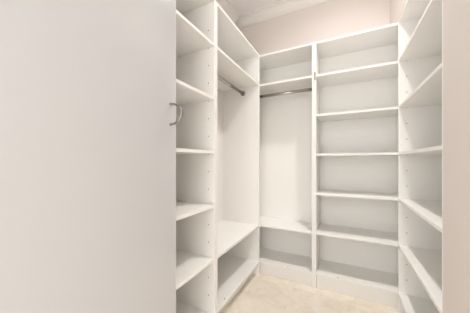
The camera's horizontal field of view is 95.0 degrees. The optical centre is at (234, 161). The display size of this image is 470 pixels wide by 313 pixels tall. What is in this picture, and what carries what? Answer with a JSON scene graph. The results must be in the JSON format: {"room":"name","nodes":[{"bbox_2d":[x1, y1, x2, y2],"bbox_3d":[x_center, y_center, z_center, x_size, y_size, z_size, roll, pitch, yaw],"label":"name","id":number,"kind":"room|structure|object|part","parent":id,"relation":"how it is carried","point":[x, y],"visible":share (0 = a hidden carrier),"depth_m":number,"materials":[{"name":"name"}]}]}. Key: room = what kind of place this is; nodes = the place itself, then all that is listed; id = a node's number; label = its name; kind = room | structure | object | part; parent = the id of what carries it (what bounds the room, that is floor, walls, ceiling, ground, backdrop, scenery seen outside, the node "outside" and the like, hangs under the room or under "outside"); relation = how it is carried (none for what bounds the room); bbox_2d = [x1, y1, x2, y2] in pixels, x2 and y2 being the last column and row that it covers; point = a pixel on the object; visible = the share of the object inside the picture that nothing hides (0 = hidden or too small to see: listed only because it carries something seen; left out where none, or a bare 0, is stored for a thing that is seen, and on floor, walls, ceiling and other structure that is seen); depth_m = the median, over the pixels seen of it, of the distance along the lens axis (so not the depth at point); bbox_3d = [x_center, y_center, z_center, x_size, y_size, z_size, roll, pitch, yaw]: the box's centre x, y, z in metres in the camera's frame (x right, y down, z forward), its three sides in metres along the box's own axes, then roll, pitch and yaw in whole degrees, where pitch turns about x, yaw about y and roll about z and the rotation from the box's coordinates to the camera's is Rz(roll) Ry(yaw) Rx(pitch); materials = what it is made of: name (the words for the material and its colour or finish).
{"room":"walk-in closet","nodes":[
{"label":"walk-in closet","id":0,"kind":"room"},
{"bbox_2d":[228,0,284,15],"bbox_3d":[-0.019,-1.690,0.403,2.100,0.080,4.100,0,0,27],"label":"ceiling","id":1,"kind":"structure","parent":0,"point":[241,7],"depth_m":2.27,"materials":[{"name":"white paint"}]},
{"bbox_2d":[222,273,404,312],"bbox_3d":[-0.019,1.130,0.403,2.100,0.080,4.100,0,0,27],"label":"floor","id":2,"kind":"structure","parent":0,"point":[262,293],"depth_m":1.67,"materials":[{"name":"beige carpet"}]},
{"bbox_2d":[0,0,182,312],"bbox_3d":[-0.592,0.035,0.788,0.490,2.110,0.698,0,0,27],"label":"door","id":3,"kind":"structure","parent":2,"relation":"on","point":[88,104],"depth_m":0.67,"materials":[{"name":"white wood"}]},
{"bbox_3d":[-0.264,-0.214,0.969,0.069,0.106,0.013,0,0,27],"label":"handle","id":4,"kind":"part","parent":3,"relation":"part of","materials":[{"name":"silver metal"}]},
{"bbox_2d":[176,0,215,312],"bbox_3d":[-0.386,0.035,1.290,0.402,2.110,0.381,0,0,27],"label":"shelving unit","id":5,"kind":"object","parent":2,"relation":"on","point":[195,19],"visible":0.27,"depth_m":1.39,"materials":[{"name":"white wood"}]},
{"bbox_3d":[-0.383,0.968,1.288,0.395,0.019,0.344,0,0,27],"label":"panel","id":6,"kind":"part","parent":5,"relation":"part of","materials":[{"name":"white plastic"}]},
{"bbox_3d":[-0.386,-1.011,1.290,0.402,0.018,0.344,0,0,27],"label":"panel","id":7,"kind":"part","parent":5,"relation":"part of","materials":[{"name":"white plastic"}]},
{"bbox_3d":[-0.383,-0.730,1.289,0.394,0.018,0.344,0,0,27],"label":"shelf","id":8,"kind":"part","parent":5,"relation":"part of","materials":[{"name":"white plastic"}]},
{"bbox_3d":[-0.383,-0.393,1.289,0.394,0.018,0.344,0,0,27],"label":"shelf","id":9,"kind":"part","parent":5,"relation":"part of","materials":[{"name":"white plastic"}]},
{"bbox_3d":[-0.383,-0.055,1.289,0.394,0.018,0.344,0,0,27],"label":"shelf","id":10,"kind":"part","parent":5,"relation":"part of","materials":[{"name":"white laminate"}]},
{"bbox_3d":[-0.383,0.282,1.289,0.394,0.018,0.344,0,0,27],"label":"shelf","id":11,"kind":"part","parent":5,"relation":"part of","materials":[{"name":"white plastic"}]},
{"bbox_3d":[-0.383,0.619,1.289,0.394,0.018,0.344,0,0,27],"label":"shelf","id":12,"kind":"part","parent":5,"relation":"part of","materials":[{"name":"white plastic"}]},
{"bbox_2d":[216,1,259,312],"bbox_3d":[-0.120,0.035,1.811,0.402,2.110,0.788,0,0,27],"label":"hanging unit","id":13,"kind":"object","parent":2,"relation":"on","point":[237,60],"visible":0.53,"depth_m":2.08,"materials":[{"name":"white wood"}]},
{"bbox_3d":[-0.295,0.035,1.468,0.402,2.110,0.018,0,0,27],"label":"panel","id":14,"kind":"part","parent":13,"relation":"part of","materials":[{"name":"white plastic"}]},
{"bbox_3d":[-0.296,-0.012,1.901,0.006,1.980,0.752,0,0,27],"label":"panel","id":15,"kind":"part","parent":13,"relation":"part of","materials":[{"name":"white laminate"}]},
{"bbox_3d":[-0.090,-0.668,1.796,0.029,0.029,0.751,0,0,27],"label":"closet rod","id":16,"kind":"part","parent":13,"relation":"part of","materials":[{"name":"silver metal"}]},
{"bbox_3d":[-0.120,-1.011,1.812,0.402,0.018,0.752,0,0,27],"label":"panel","id":17,"kind":"part","parent":13,"relation":"part of","materials":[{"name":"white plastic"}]},
{"bbox_2d":[217,46,258,91],"bbox_3d":[-0.118,-0.730,1.810,0.394,0.018,0.752,0,0,27],"label":"shelf","id":18,"kind":"object","parent":13,"relation":"attached to","point":[227,68],"depth_m":1.83,"materials":[{"name":"white wood"}]},
{"bbox_2d":[217,220,258,258],"bbox_3d":[-0.118,0.619,1.810,0.394,0.018,0.752,0,0,27],"label":"shelf","id":19,"kind":"object","parent":13,"relation":"attached to","point":[229,232],"depth_m":1.84,"materials":[{"name":"white wood"}]},
{"bbox_3d":[-0.117,0.968,1.810,0.395,0.019,0.752,0,0,27],"label":"panel","id":20,"kind":"part","parent":13,"relation":"part of","materials":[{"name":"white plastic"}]},
{"bbox_3d":[0.054,0.035,2.155,0.402,2.110,0.018,0,0,27],"label":"panel","id":21,"kind":"part","parent":13,"relation":"part of","materials":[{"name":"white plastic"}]},
{"bbox_2d":[260,42,313,287],"bbox_3d":[0.469,0.035,2.128,0.625,2.110,0.311,0,0,27],"label":"hanging unit","id":22,"kind":"object","parent":2,"relation":"on","point":[286,75],"visible":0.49,"depth_m":2.21,"materials":[{"name":"white wood"}]},
{"bbox_3d":[0.470,-1.011,2.128,0.588,0.018,0.310,0,0,27],"label":"panel","id":23,"kind":"part","parent":22,"relation":"part of","materials":[{"name":"white plastic"}]},
{"bbox_2d":[260,76,311,94],"bbox_3d":[0.468,-0.730,2.126,0.588,0.018,0.304,0,0,27],"label":"shelf","id":24,"kind":"object","parent":22,"relation":"attached to","point":[302,82],"depth_m":2.05,"materials":[{"name":"white wood"}]},
{"bbox_2d":[260,216,311,233],"bbox_3d":[0.468,0.619,2.126,0.588,0.018,0.304,0,0,27],"label":"shelf","id":25,"kind":"object","parent":22,"relation":"attached to","point":[276,222],"depth_m":2.11,"materials":[{"name":"white wood"}]},
{"bbox_3d":[0.470,-0.668,2.129,0.587,0.029,0.029,0,0,27],"label":"closet rod","id":26,"kind":"part","parent":22,"relation":"part of","materials":[{"name":"silver metal"}]},
{"bbox_3d":[0.468,0.968,2.126,0.588,0.019,0.304,0,0,27],"label":"panel","id":27,"kind":"part","parent":22,"relation":"part of","materials":[{"name":"white plastic"}]},
{"bbox_3d":[0.740,0.035,1.990,0.018,2.110,0.311,0,0,27],"label":"panel","id":28,"kind":"part","parent":22,"relation":"part of","materials":[{"name":"white plastic"}]},
{"bbox_2d":[314,23,397,307],"bbox_3d":[1.036,0.035,1.822,0.663,2.110,0.342,0,0,27],"label":"shelving unit","id":29,"kind":"object","parent":2,"relation":"on","point":[356,74],"visible":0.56,"depth_m":1.91,"materials":[{"name":"white wood"}]},
{"bbox_3d":[0.756,0.035,1.982,0.018,2.110,0.311,0,0,27],"label":"panel","id":30,"kind":"part","parent":29,"relation":"part of","materials":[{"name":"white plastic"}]},
{"bbox_3d":[1.044,-1.011,1.836,0.626,0.018,0.310,0,0,27],"label":"panel","id":31,"kind":"part","parent":29,"relation":"part of","materials":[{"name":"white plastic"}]},
{"bbox_3d":[1.042,-0.730,1.833,0.626,0.018,0.304,0,0,27],"label":"shelf","id":32,"kind":"part","parent":29,"relation":"part of","materials":[{"name":"white plastic"}]},
{"bbox_3d":[1.042,-0.393,1.833,0.626,0.018,0.304,0,0,27],"label":"shelf","id":33,"kind":"part","parent":29,"relation":"part of","materials":[{"name":"white laminate"}]},
{"bbox_3d":[1.042,-0.055,1.833,0.626,0.018,0.304,0,0,27],"label":"shelf","id":34,"kind":"part","parent":29,"relation":"part of","materials":[{"name":"white laminate"}]},
{"bbox_3d":[1.042,0.282,1.833,0.626,0.018,0.304,0,0,27],"label":"shelf","id":35,"kind":"part","parent":29,"relation":"part of","materials":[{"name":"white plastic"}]},
{"bbox_3d":[1.042,0.619,1.833,0.626,0.018,0.304,0,0,27],"label":"shelf","id":36,"kind":"part","parent":29,"relation":"part of","materials":[{"name":"white plastic"}]},
{"bbox_3d":[1.042,0.968,1.833,0.626,0.019,0.304,0,0,27],"label":"panel","id":37,"kind":"part","parent":29,"relation":"part of","materials":[{"name":"white plastic"}]},
{"bbox_2d":[398,0,442,312],"bbox_3d":[1.151,0.035,1.149,0.311,2.110,0.815,0,0,27],"label":"shelving unit","id":38,"kind":"object","parent":2,"relation":"on","point":[420,23],"visible":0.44,"depth_m":1.48,"materials":[{"name":"white wood"}]},
{"bbox_3d":[1.151,-1.011,1.149,0.311,0.018,0.778,0,0,27],"label":"panel","id":39,"kind":"part","parent":38,"relation":"part of","materials":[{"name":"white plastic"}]},
{"bbox_3d":[1.149,0.968,1.151,0.304,0.019,0.778,0,0,27],"label":"panel","id":40,"kind":"part","parent":38,"relation":"part of","materials":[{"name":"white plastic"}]},
{"bbox_3d":[1.149,-0.730,1.150,0.304,0.018,0.778,0,0,27],"label":"shelf","id":41,"kind":"part","parent":38,"relation":"part of","materials":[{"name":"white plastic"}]},
{"bbox_3d":[1.149,-0.393,1.150,0.304,0.018,0.778,0,0,27],"label":"shelf","id":42,"kind":"part","parent":38,"relation":"part of","materials":[{"name":"white plastic"}]},
{"bbox_3d":[1.149,-0.055,1.150,0.304,0.018,0.778,0,0,27],"label":"shelf","id":43,"kind":"part","parent":38,"relation":"part of","materials":[{"name":"white plastic"}]},
{"bbox_3d":[1.149,0.282,1.150,0.304,0.018,0.778,0,0,27],"label":"shelf","id":44,"kind":"part","parent":38,"relation":"part of","materials":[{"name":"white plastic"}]},
{"bbox_3d":[1.149,0.619,1.150,0.304,0.018,0.778,0,0,27],"label":"shelf","id":45,"kind":"part","parent":38,"relation":"part of","materials":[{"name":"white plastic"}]},
{"bbox_3d":[0.971,0.035,0.794,0.310,2.110,0.018,0,0,27],"label":"panel","id":46,"kind":"part","parent":38,"relation":"part of","materials":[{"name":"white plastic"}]},
{"bbox_2d":[239,0,389,54],"bbox_3d":[0.881,-0.280,2.171,2.100,2.740,0.131,0,0,27],"label":"wall","id":47,"kind":"structure","parent":0,"point":[332,18],"depth_m":2.13,"materials":[{"name":"white paint"}]},
{"bbox_2d":[235,0,329,28],"bbox_3d":[0.665,-1.600,2.171,1.482,0.100,0.066,0,0,27],"label":"trim","id":48,"kind":"structure","parent":47,"relation":"attached to","point":[287,6],"depth_m":2.30,"materials":[{"name":"white paint"}]},
{"bbox_2d":[390,0,469,312],"bbox_3d":[0.935,-0.280,0.516,0.502,2.740,2.769,0,0,27],"label":"wall","id":49,"kind":"structure","parent":0,"point":[456,13],"depth_m":0.75,"materials":[{"name":"white paint"}]},
{"bbox_3d":[-0.478,-0.280,1.236,0.526,2.740,2.769,0,0,27],"label":"wall","id":50,"kind":"structure","parent":0,"visible":0},
{"bbox_2d":[216,0,238,23],"bbox_3d":[-0.463,-1.600,1.517,0.066,0.100,2.123,0,0,27],"label":"trim","id":51,"kind":"structure","parent":50,"relation":"attached to","point":[225,5],"depth_m":2.29,"materials":[{"name":"white paint"}]}
]}

